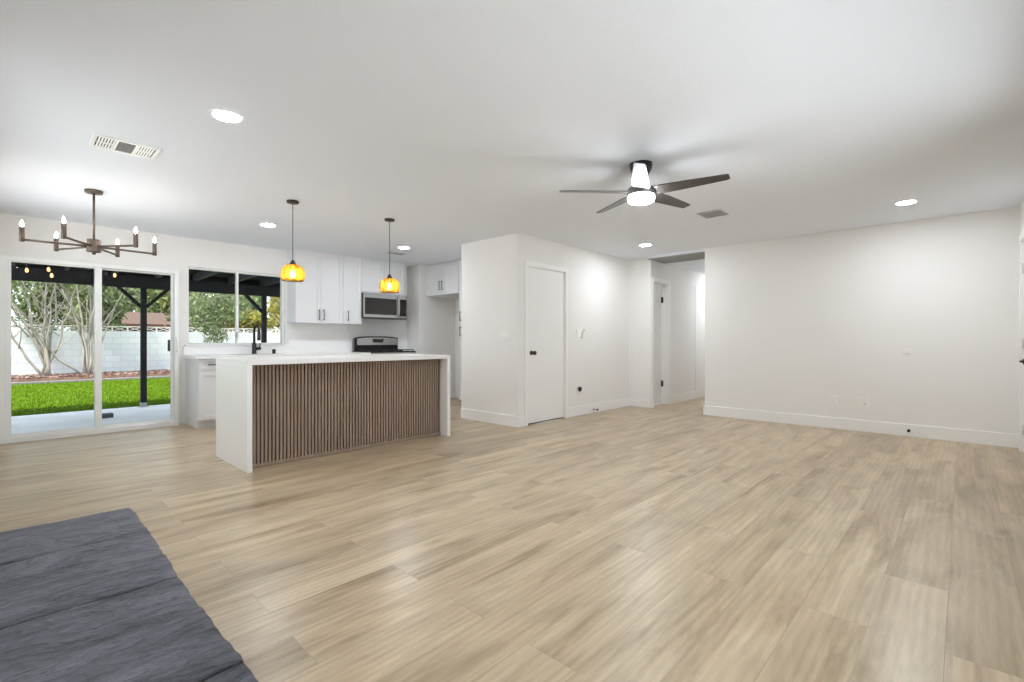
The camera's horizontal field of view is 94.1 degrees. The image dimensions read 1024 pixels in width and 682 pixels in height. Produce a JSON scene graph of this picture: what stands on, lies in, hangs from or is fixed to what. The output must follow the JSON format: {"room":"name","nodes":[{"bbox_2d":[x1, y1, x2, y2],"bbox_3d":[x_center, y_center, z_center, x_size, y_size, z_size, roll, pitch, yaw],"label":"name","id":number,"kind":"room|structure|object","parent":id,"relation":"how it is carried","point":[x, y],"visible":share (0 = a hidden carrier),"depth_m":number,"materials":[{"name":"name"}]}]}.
{"room":"living room","nodes":[
{"label":"living room","id":0,"kind":"room"},
{"bbox_2d":[0,213,406,423],"bbox_3d":[-3.816,-0.137,6.829,0.130,2.440,5.620,0,0,43],"label":"wall","id":1,"kind":"structure","parent":0,"point":[176,253],"depth_m":6.21,"materials":[{"name":"white paint"}]},
{"bbox_2d":[0,255,178,443],"bbox_3d":[-4.873,0.090,5.609,0.212,1.985,1.575,0,0,43],"label":"door","id":2,"kind":"structure","parent":1,"relation":"in","point":[6,437],"depth_m":5.57,"materials":[{"name":"white plastic"}]},
{"bbox_2d":[184,267,288,345],"bbox_3d":[-3.863,-0.459,6.747,0.155,1.049,1.315,0,0,43],"label":"window","id":3,"kind":"structure","parent":1,"relation":"in","point":[236,343],"depth_m":6.75,"materials":[{"name":"white plastic"}]},
{"bbox_2d":[183,339,351,354],"bbox_3d":[-3.478,0.073,7.077,0.020,0.220,2.355,0,0,43],"label":"backsplash","id":4,"kind":"structure","parent":1,"relation":"attached to","point":[295,345],"depth_m":7.20,"materials":[{"name":"white stone"}]},
{"bbox_2d":[287,248,342,323],"bbox_3d":[-3.009,-0.814,7.329,0.355,1.084,0.729,0,0,43],"label":"upper cabinet","id":5,"kind":"object","parent":1,"relation":"attached to","point":[318,299],"visible":1,"depth_m":7.19,"materials":[{"name":"white paint"}]},
{"bbox_2d":[343,255,361,324],"bbox_3d":[-2.646,-0.814,7.712,0.355,1.084,0.322,0,0,43],"label":"upper cabinet","id":6,"kind":"object","parent":1,"relation":"attached to","point":[352,265],"visible":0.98,"depth_m":7.63,"materials":[{"name":"white paint"}]},
{"bbox_2d":[361,258,404,295],"bbox_3d":[-2.263,-1.074,8.143,0.319,0.564,0.827,0,0,43],"label":"upper cabinet","id":7,"kind":"object","parent":1,"relation":"attached to","point":[374,271],"visible":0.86,"depth_m":7.99,"materials":[{"name":"white paint"}]},
{"bbox_2d":[361,292,406,319],"bbox_3d":[-2.224,-0.577,8.092,0.447,0.412,0.833,0,0,43],"label":"microwave","id":8,"kind":"object","parent":7,"relation":"attached to","point":[373,305],"visible":0.97,"depth_m":7.94,"materials":[{"name":"silver metal"}]},
{"bbox_2d":[407,265,458,397],"bbox_3d":[-0.729,-0.137,8.259,2.390,2.440,0.940,0,0,43],"label":"wall","id":9,"kind":"structure","parent":0,"point":[432,322],"depth_m":8.71,"materials":[{"name":"white paint"}]},
{"bbox_2d":[426,260,458,298],"bbox_3d":[-0.997,-1.079,8.501,0.906,0.554,0.715,0,0,43],"label":"upper cabinet","id":10,"kind":"object","parent":9,"relation":"attached to","point":[442,279],"visible":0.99,"depth_m":8.25,"materials":[{"name":"white paint"}]},
{"bbox_2d":[461,233,523,415],"bbox_3d":[0.179,-0.137,6.877,1.070,2.440,1.460,0,0,43],"label":"wall","id":11,"kind":"structure","parent":0,"point":[492,269],"depth_m":6.27,"materials":[{"name":"white paint"}]},
{"bbox_2d":[461,408,517,427],"bbox_3d":[-0.322,1.013,6.335,1.086,0.140,0.016,0,0,43],"label":"baseboard","id":12,"kind":"structure","parent":11,"relation":"attached to","point":[489,417],"depth_m":6.29,"materials":[{"name":"white paint"}]},
{"bbox_2d":[0,0,1023,266],"bbox_3d":[1.151,-1.417,6.275,8.150,0.120,11.700,0,0,43],"label":"ceiling","id":13,"kind":"structure","parent":0,"point":[457,123],"depth_m":2.83,"materials":[{"name":"white paint"}]},
{"bbox_2d":[19,188,156,256],"bbox_3d":[-3.802,-1.068,4.332,0.829,0.578,0.940,0,0,43],"label":"chandelier","id":14,"kind":"object","parent":13,"relation":"hanging from","point":[94,246],"visible":1,"depth_m":4.27,"materials":[{"name":"brown metal"}]},
{"bbox_2d":[89,133,160,159],"bbox_3d":[-2.700,-1.352,3.331,0.265,0.010,0.360,0,0,43],"label":"ceiling vent","id":15,"kind":"object","parent":13,"relation":"in","point":[97,140],"visible":1,"depth_m":3.32,"materials":[{"name":"white plastic"}]},
{"bbox_2d":[209,109,243,122],"bbox_3d":[-1.719,-1.353,2.877,0.180,0.005,0.180,0,0,43],"label":"recessed light","id":16,"kind":"object","parent":13,"relation":"in","point":[223,115],"visible":1,"depth_m":2.87,"materials":[{"name":"white plastic"}]},
{"bbox_2d":[213,111,240,121],"bbox_3d":[-1.719,-1.353,2.877,0.148,0.005,0.148,0,0,43],"label":"diffuser","id":17,"kind":"object","parent":16,"relation":"attached to","point":[225,116],"depth_m":2.87,"materials":[{"name":"white plastic"}]},
{"bbox_2d":[259,223,275,226],"bbox_3d":[-2.854,-1.353,5.580,0.180,0.005,0.180,0,0,43],"label":"recessed light","id":18,"kind":"object","parent":13,"relation":"in","point":[261,224],"visible":1,"depth_m":5.58,"materials":[{"name":"white plastic"}]},
{"bbox_2d":[261,224,274,226],"bbox_3d":[-2.854,-1.353,5.580,0.148,0.005,0.148,0,0,43],"label":"diffuser","id":19,"kind":"object","parent":18,"relation":"attached to","point":[265,225],"depth_m":5.58,"materials":[{"name":"white plastic"}]},
{"bbox_2d":[280,199,304,281],"bbox_3d":[-2.126,-0.969,4.626,0.222,0.776,0.222,0,0,43],"label":"pendant light","id":20,"kind":"object","parent":13,"relation":"hanging from","point":[292,264],"visible":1,"depth_m":4.61,"materials":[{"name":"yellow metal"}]},
{"bbox_2d":[379,218,399,292],"bbox_3d":[-1.364,-0.948,5.311,0.222,0.818,0.222,0,0,43],"label":"pendant light","id":21,"kind":"object","parent":13,"relation":"hanging from","point":[389,278],"visible":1,"depth_m":5.29,"materials":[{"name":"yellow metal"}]},
{"bbox_2d":[388,252,404,254],"bbox_3d":[-1.788,-1.352,7.375,0.120,0.010,0.240,0,0,43],"label":"ceiling vent","id":22,"kind":"object","parent":13,"relation":"in","point":[395,253],"visible":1,"depth_m":7.35,"materials":[{"name":"grey metal"}]},
{"bbox_2d":[559,160,729,213],"bbox_3d":[1.026,-1.207,3.659,1.196,0.300,1.194,0,0,43],"label":"ceiling fan","id":23,"kind":"object","parent":13,"relation":"hanging from","point":[641,192],"visible":1,"depth_m":3.57,"materials":[{"name":"black"}]},
{"bbox_2d":[628,192,654,204],"bbox_3d":[0.989,-1.084,3.657,0.200,0.054,0.200,0,0,43],"label":"diffuser","id":24,"kind":"object","parent":23,"relation":"attached to","point":[634,198],"depth_m":3.60,"materials":[{"name":"white glass"}]},
{"bbox_2d":[697,209,728,218],"bbox_3d":[2.138,-1.352,5.080,0.240,0.010,0.260,0,0,43],"label":"ceiling vent","id":25,"kind":"object","parent":13,"relation":"in","point":[714,213],"visible":1,"depth_m":5.07,"materials":[{"name":"grey metal"}]},
{"bbox_2d":[894,200,917,204],"bbox_3d":[3.861,-1.353,4.673,0.180,0.005,0.180,0,0,43],"label":"recessed light","id":26,"kind":"object","parent":13,"relation":"in","point":[907,202],"visible":1,"depth_m":4.66,"materials":[{"name":"white plastic"}]},
{"bbox_2d":[896,201,915,204],"bbox_3d":[3.861,-1.353,4.673,0.148,0.005,0.148,0,0,43],"label":"diffuser","id":27,"kind":"object","parent":26,"relation":"attached to","point":[902,202],"depth_m":4.66,"materials":[{"name":"white plastic"}]},
{"bbox_2d":[0,396,1023,681],"bbox_3d":[1.151,1.143,6.275,8.150,0.120,11.700,0,0,43],"label":"floor","id":28,"kind":"structure","parent":0,"point":[675,542],"depth_m":2.59,"materials":[{"name":"brown wood"}]},
{"bbox_2d":[0,508,257,681],"bbox_3d":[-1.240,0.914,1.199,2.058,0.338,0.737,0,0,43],"label":"rug","id":29,"kind":"object","parent":28,"relation":"on","point":[94,597],"visible":1,"depth_m":1.33,"materials":[{"name":"grey"}]},
{"bbox_2d":[186,358,215,428],"bbox_3d":[-3.918,0.653,6.162,0.634,0.860,0.360,0,0,43],"label":"base cabinet","id":30,"kind":"object","parent":28,"relation":"on","point":[200,373],"visible":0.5,"depth_m":5.94,"materials":[{"name":"white paint"}]},
{"bbox_2d":[183,351,427,358],"bbox_3d":[-2.879,0.203,7.266,0.629,0.040,3.453,0,0,43],"label":"countertop","id":31,"kind":"structure","parent":30,"relation":"on","point":[213,356],"depth_m":6.51,"materials":[{"name":"white stone"}]},
{"bbox_2d":[229,353,277,354],"bbox_3d":[-3.501,0.284,6.573,0.318,0.208,0.618,0,0,43],"label":"sink","id":32,"kind":"object","parent":31,"relation":"in","point":[273,353],"visible":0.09,"depth_m":6.51,"materials":[{"name":"silver metal"}]},
{"bbox_2d":[252,324,260,353],"bbox_3d":[-3.574,-0.025,6.714,0.206,0.416,0.121,0,0,43],"label":"faucet","id":33,"kind":"object","parent":31,"relation":"on","point":[254,348],"visible":0.99,"depth_m":6.72,"materials":[{"name":"black metal"}]},
{"bbox_2d":[216,354,449,472],"bbox_3d":[-1.745,0.622,4.966,0.850,0.923,2.127,0,0,43],"label":"kitchen island","id":34,"kind":"object","parent":28,"relation":"on","point":[270,410],"visible":1,"depth_m":4.51,"materials":[{"name":"brown wood"}]},
{"bbox_2d":[216,354,449,364],"bbox_3d":[-1.745,0.180,4.966,0.850,0.040,2.127,0,0,43],"label":"island countertop","id":35,"kind":"structure","parent":34,"relation":"on","point":[373,357],"depth_m":4.58,"materials":[{"name":"white stone"}]},
{"bbox_2d":[352,336,415,353],"bbox_3d":[-2.117,0.501,7.984,0.692,1.163,0.823,0,0,43],"label":"range","id":36,"kind":"object","parent":28,"relation":"on","point":[369,344],"visible":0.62,"depth_m":8.03,"materials":[{"name":"black"}]},
{"bbox_2d":[352,350,415,352],"bbox_3d":[-2.140,0.178,8.005,0.630,0.018,0.823,0,0,43],"label":"cooktop","id":37,"kind":"object","parent":36,"relation":"in","point":[368,351],"depth_m":7.81,"materials":[{"name":"black metal"}]},
{"bbox_2d":[459,260,460,399],"bbox_3d":[-0.310,-0.137,7.851,0.976,2.439,0.715,0,0,43],"label":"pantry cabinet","id":38,"kind":"object","parent":28,"relation":"on","point":[459,260],"visible":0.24,"depth_m":7.92,"materials":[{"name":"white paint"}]},
{"bbox_2d":[524,234,628,407],"bbox_3d":[1.012,-0.137,7.067,0.120,2.440,2.640,0,0,43],"label":"wall","id":39,"kind":"structure","parent":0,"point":[598,283],"depth_m":7.23,"materials":[{"name":"white paint"}]},
{"bbox_2d":[524,261,567,425],"bbox_3d":[0.451,0.030,6.419,0.174,2.105,0.907,0,0,43],"label":"door","id":40,"kind":"structure","parent":39,"relation":"attached to","point":[545,290],"depth_m":6.38,"materials":[{"name":"white paint"}]},
{"bbox_2d":[518,397,629,426],"bbox_3d":[1.020,1.013,6.976,0.016,0.140,2.760,0,0,43],"label":"baseboard","id":41,"kind":"structure","parent":39,"relation":"attached to","point":[613,404],"depth_m":7.17,"materials":[{"name":"white paint"}]},
{"bbox_2d":[577,386,581,394],"bbox_3d":[0.987,0.718,6.925,0.036,0.130,0.120,0,0,43],"label":"socket","id":42,"kind":"object","parent":39,"relation":"attached to","point":[579,388],"visible":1,"depth_m":6.91,"materials":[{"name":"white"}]},
{"bbox_2d":[577,329,585,337],"bbox_3d":[1.018,-0.106,6.967,0.038,0.140,0.212,0,0,43],"label":"thermostat plate","id":43,"kind":"object","parent":39,"relation":"attached to","point":[578,330],"visible":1,"depth_m":6.93,"materials":[{"name":"white plastic"}]},
{"bbox_2d":[629,258,704,407],"bbox_3d":[3.384,-0.137,9.290,0.510,2.440,3.850,0,0,43],"label":"wall","id":44,"kind":"structure","parent":0,"point":[684,281],"depth_m":7.98,"materials":[{"name":"white paint"}]},
{"bbox_2d":[652,277,670,407],"bbox_3d":[2.445,0.025,8.024,0.166,2.115,0.670,0,0,43],"label":"door","id":45,"kind":"structure","parent":44,"relation":"in","point":[661,289],"depth_m":8.17,"materials":[{"name":"white paint"}]},
{"bbox_2d":[630,391,695,407],"bbox_3d":[2.706,1.013,8.475,0.406,0.140,1.766,0,0,43],"label":"baseboard","id":46,"kind":"structure","parent":44,"relation":"attached to","point":[638,402],"depth_m":8.25,"materials":[{"name":"white paint"}]},
{"bbox_2d":[695,286,704,397],"bbox_3d":[3.777,0.025,9.331,0.006,2.115,0.930,0,0,43],"label":"door","id":47,"kind":"structure","parent":44,"relation":"in","point":[699,291],"depth_m":9.13,"materials":[{"name":"white paint"}]},
{"bbox_2d":[647,248,704,273],"bbox_3d":[3.858,-1.337,8.752,0.920,0.040,3.980,0,0,43],"label":"ceiling","id":48,"kind":"structure","parent":0,"point":[695,265],"depth_m":8.00,"materials":[{"name":"white paint"}]},
{"bbox_2d":[648,251,704,263],"bbox_3d":[2.704,-1.311,7.531,0.910,0.012,0.580,0,0,43],"label":"ceiling vent","id":49,"kind":"object","parent":48,"relation":"in","point":[698,255],"visible":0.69,"depth_m":7.55,"materials":[{"name":"silver metal"}]},
{"bbox_2d":[705,207,1019,433],"bbox_3d":[4.062,-0.137,5.903,3.290,2.440,0.120,0,0,43],"label":"wall","id":50,"kind":"structure","parent":0,"point":[796,322],"depth_m":5.60,"materials":[{"name":"white paint"}]},
{"bbox_2d":[831,395,836,404],"bbox_3d":[3.978,0.729,5.893,0.070,0.115,0.009,0,0,43],"label":"wall outlet","id":51,"kind":"object","parent":50,"relation":"attached to","point":[833,397],"visible":1,"depth_m":5.89,"materials":[{"name":"white plastic"}]},
{"bbox_2d":[703,405,1018,447],"bbox_3d":[3.966,1.013,5.901,3.186,0.140,0.016,0,0,43],"label":"baseboard","id":52,"kind":"structure","parent":50,"relation":"attached to","point":[918,431],"depth_m":5.60,"materials":[{"name":"white paint"}]},
{"bbox_2d":[857,397,868,406],"bbox_3d":[4.189,0.731,5.693,0.115,0.115,0.010,0,0,43],"label":"wall plate","id":53,"kind":"object","parent":50,"relation":"attached to","point":[861,401],"visible":1,"depth_m":5.69,"materials":[{"name":"white plastic"}]},
{"bbox_2d":[902,348,911,355],"bbox_3d":[4.484,0.128,5.416,0.092,0.092,0.006,0,0,43],"label":"round plate","id":54,"kind":"object","parent":50,"relation":"attached to","point":[906,352],"visible":1,"depth_m":5.41,"materials":[{"name":"white paint"}]},
{"bbox_2d":[1020,199,1023,241],"bbox_3d":[2.640,-0.137,2.093,0.120,2.440,7.370,0,0,43],"label":"wall","id":55,"kind":"structure","parent":0,"point":[1022,204],"depth_m":4.64,"materials":[{"name":"white paint"}]},
{"bbox_2d":[1019,228,1023,451],"bbox_3d":[4.725,0.023,4.326,0.138,2.120,0.960,0,0,43],"label":"door","id":56,"kind":"structure","parent":55,"relation":"in","point":[1021,237],"depth_m":4.66,"materials":[{"name":"white paint"}]},
{"label":"outside","id":57,"kind":"structure","parent":0,"visible":0},
{"bbox_3d":[-25.885,1.403,31.360,39.290,0.360,70.000,0,0,43],"label":"ground","id":58,"kind":"structure","parent":57,"visible":0},
{"bbox_2d":[11,280,21,317],"bbox_3d":[-18.308,-1.380,15.973,2.833,5.372,2.838,0,0,6],"label":"broadleaf tree","id":59,"kind":"object","parent":58,"relation":"on","point":[11,280],"visible":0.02,"depth_m":16.86,"materials":[{"name":"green plant"}]},
{"bbox_2d":[11,282,74,330],"bbox_3d":[-20.429,-2.194,21.003,3.940,7.013,3.056,0,0,20],"label":"broadleaf tree","id":60,"kind":"object","parent":58,"relation":"on","point":[60,298],"visible":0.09,"depth_m":20.32,"materials":[{"name":"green plant"}]},
{"bbox_2d":[61,284,130,330],"bbox_3d":[-15.949,-1.518,18.376,2.885,5.666,2.132,0,0,43],"label":"broadleaf tree","id":61,"kind":"object","parent":58,"relation":"on","point":[116,321],"visible":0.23,"depth_m":18.14,"materials":[{"name":"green plant"}]},
{"bbox_2d":[64,312,193,331],"bbox_3d":[-21.569,-0.217,26.865,4.540,2.840,5.200,0,0,43],"label":"house","id":62,"kind":"structure","parent":58,"relation":"on","point":[153,319],"depth_m":26.23,"materials":[{"name":"brown"}]},
{"bbox_2d":[118,288,139,311],"bbox_3d":[-25.990,-2.365,29.989,4.143,7.341,4.261,0,0,-11],"label":"broadleaf tree","id":63,"kind":"object","parent":58,"relation":"on","point":[132,292],"visible":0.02,"depth_m":30.91,"materials":[{"name":"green plant"}]},
{"bbox_2d":[11,330,279,375],"bbox_3d":[-12.913,0.533,16.341,0.180,1.700,18.000,0,0,43],"label":"wall","id":64,"kind":"structure","parent":58,"relation":"on","point":[120,350],"depth_m":15.86,"materials":[{"name":"white brick"}]},
{"bbox_2d":[11,324,279,332],"bbox_3d":[-11.681,-0.410,17.651,0.050,0.184,13.598,0,0,43],"label":"coping","id":65,"kind":"object","parent":64,"relation":"on","point":[128,327],"visible":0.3,"depth_m":16.26,"materials":[{"name":"white paint"}]},
{"bbox_2d":[127,288,193,330],"bbox_3d":[-27.459,-2.304,37.824,5.281,7.228,5.181,0,0,17],"label":"broadleaf tree","id":66,"kind":"object","parent":58,"relation":"on","point":[151,293],"visible":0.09,"depth_m":36.23,"materials":[{"name":"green plant"}]},
{"bbox_2d":[156,290,201,330],"bbox_3d":[-15.222,-1.420,21.802,2.488,5.465,1.643,0,0,43],"label":"broadleaf tree","id":67,"kind":"object","parent":58,"relation":"on","point":[164,301],"visible":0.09,"depth_m":21.38,"materials":[{"name":"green plant"}]},
{"bbox_2d":[189,292,221,331],"bbox_3d":[-22.235,-2.391,35.665,4.004,7.413,4.532,0,0,43],"label":"broadleaf tree","id":68,"kind":"object","parent":58,"relation":"on","point":[196,292],"visible":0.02,"depth_m":34.85,"materials":[{"name":"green plant"}]},
{"bbox_2d":[220,294,260,311],"bbox_3d":[-15.702,-1.400,27.754,2.386,5.447,2.319,0,0,-24],"label":"broadleaf tree","id":69,"kind":"object","parent":58,"relation":"on","point":[258,304],"visible":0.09,"depth_m":27.45,"materials":[{"name":"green plant"}]},
{"bbox_2d":[216,308,277,332],"bbox_3d":[-11.642,-0.203,20.961,1.754,3.022,2.595,0,0,43],"label":"broadleaf tree","id":70,"kind":"object","parent":58,"relation":"on","point":[255,317],"visible":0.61,"depth_m":20.69,"materials":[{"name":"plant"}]},
{"bbox_2d":[267,297,279,332],"bbox_3d":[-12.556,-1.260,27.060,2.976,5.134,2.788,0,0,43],"label":"broadleaf tree","id":71,"kind":"object","parent":58,"relation":"on","point":[273,308],"visible":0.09,"depth_m":26.03,"materials":[{"name":"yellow plant"}]},
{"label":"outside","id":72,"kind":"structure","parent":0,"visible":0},
{"bbox_2d":[11,373,169,381],"bbox_3d":[-12.265,1.233,15.727,1.565,0.340,18.000,0,0,43],"label":"planting bed","id":73,"kind":"object","parent":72,"point":[159,374],"depth_m":14.02,"materials":[{"name":"soil"}]},
{"bbox_2d":[11,280,84,375],"bbox_3d":[-14.026,-0.931,13.960,1.856,4.067,2.469,0,0,43],"label":"tree","id":74,"kind":"object","parent":73,"relation":"on","point":[44,353],"visible":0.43,"depth_m":13.92,"materials":[{"name":"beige plant"}]},
{"bbox_2d":[11,283,139,374],"bbox_3d":[-13.301,-0.892,14.742,1.847,3.997,3.235,0,0,43],"label":"tree","id":75,"kind":"object","parent":73,"relation":"on","point":[89,367],"visible":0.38,"depth_m":14.55,"materials":[{"name":"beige plant"}]},
{"bbox_2d":[11,369,169,378],"bbox_3d":[-11.571,1.037,16.470,1.586,0.128,10.115,0,0,43],"label":"bark mulch","id":76,"kind":"object","parent":73,"relation":"on","point":[107,373],"visible":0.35,"depth_m":14.50,"materials":[{"name":"brown wood"}]},
{"bbox_2d":[189,292,260,342],"bbox_3d":[-10.416,-0.714,17.095,2.530,3.605,1.473,0,0,-44],"label":"leafy shrub","id":77,"kind":"object","parent":73,"relation":"on","point":[214,310],"visible":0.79,"depth_m":16.81,"materials":[{"name":"green plant"}]},
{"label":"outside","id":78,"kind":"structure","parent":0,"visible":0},
{"bbox_2d":[11,378,169,415],"bbox_3d":[-8.754,1.273,12.407,7.730,0.160,18.000,0,0,43],"label":"turf base","id":79,"kind":"object","parent":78,"point":[151,380],"depth_m":10.64,"materials":[{"name":"green plant"}]},
{"bbox_2d":[11,377,169,415],"bbox_3d":[-9.093,1.171,12.040,7.737,0.042,6.223,0,0,43],"label":"grass","id":80,"kind":"structure","parent":79,"relation":"on","point":[124,400],"depth_m":10.10,"materials":[{"name":"green plant"}]},
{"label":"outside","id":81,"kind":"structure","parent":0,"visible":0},
{"bbox_2d":[11,376,169,384],"bbox_3d":[-11.080,1.218,15.707,0.175,0.170,15.592,0,0,43],"label":"kerb","id":82,"kind":"object","parent":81,"point":[124,378],"visible":0.16,"depth_m":13.95,"materials":[{"name":"concrete"}]},
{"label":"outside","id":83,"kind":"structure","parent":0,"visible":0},
{"bbox_2d":[11,404,169,433],"bbox_3d":[-5.709,1.278,7.463,3.489,0.150,13.000,0,0,43],"label":"patio slab","id":84,"kind":"object","parent":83,"point":[76,419],"visible":0.22,"depth_m":7.41,"materials":[{"name":"concrete"}]},
{"bbox_2d":[102,412,113,417],"bbox_3d":[-6.374,1.170,7.494,0.160,0.064,0.160,0,0,43],"label":"block","id":85,"kind":"object","parent":84,"relation":"on","point":[104,415],"visible":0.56,"depth_m":7.46,"materials":[{"name":"grey"}]},
{"bbox_2d":[11,262,279,407],"bbox_3d":[-6.721,-0.115,6.494,3.629,2.635,10.200,0,0,43],"label":"patio cover","id":86,"kind":"object","parent":84,"relation":"on","point":[199,280],"visible":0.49,"depth_m":8.72,"materials":[{"name":"black wood"}]},
{"bbox_2d":[11,263,41,271],"bbox_3d":[-7.276,-1.101,7.151,0.040,0.124,0.315,0,0,43],"label":"string lights","id":87,"kind":"object","parent":86,"relation":"hanging from","point":[26,270],"depth_m":7.14,"materials":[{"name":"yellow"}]},
{"bbox_2d":[47,265,65,277],"bbox_3d":[-7.054,-1.067,7.386,0.040,0.182,0.201,0,0,43],"label":"string lights","id":88,"kind":"object","parent":86,"relation":"hanging from","point":[51,274],"depth_m":7.34,"materials":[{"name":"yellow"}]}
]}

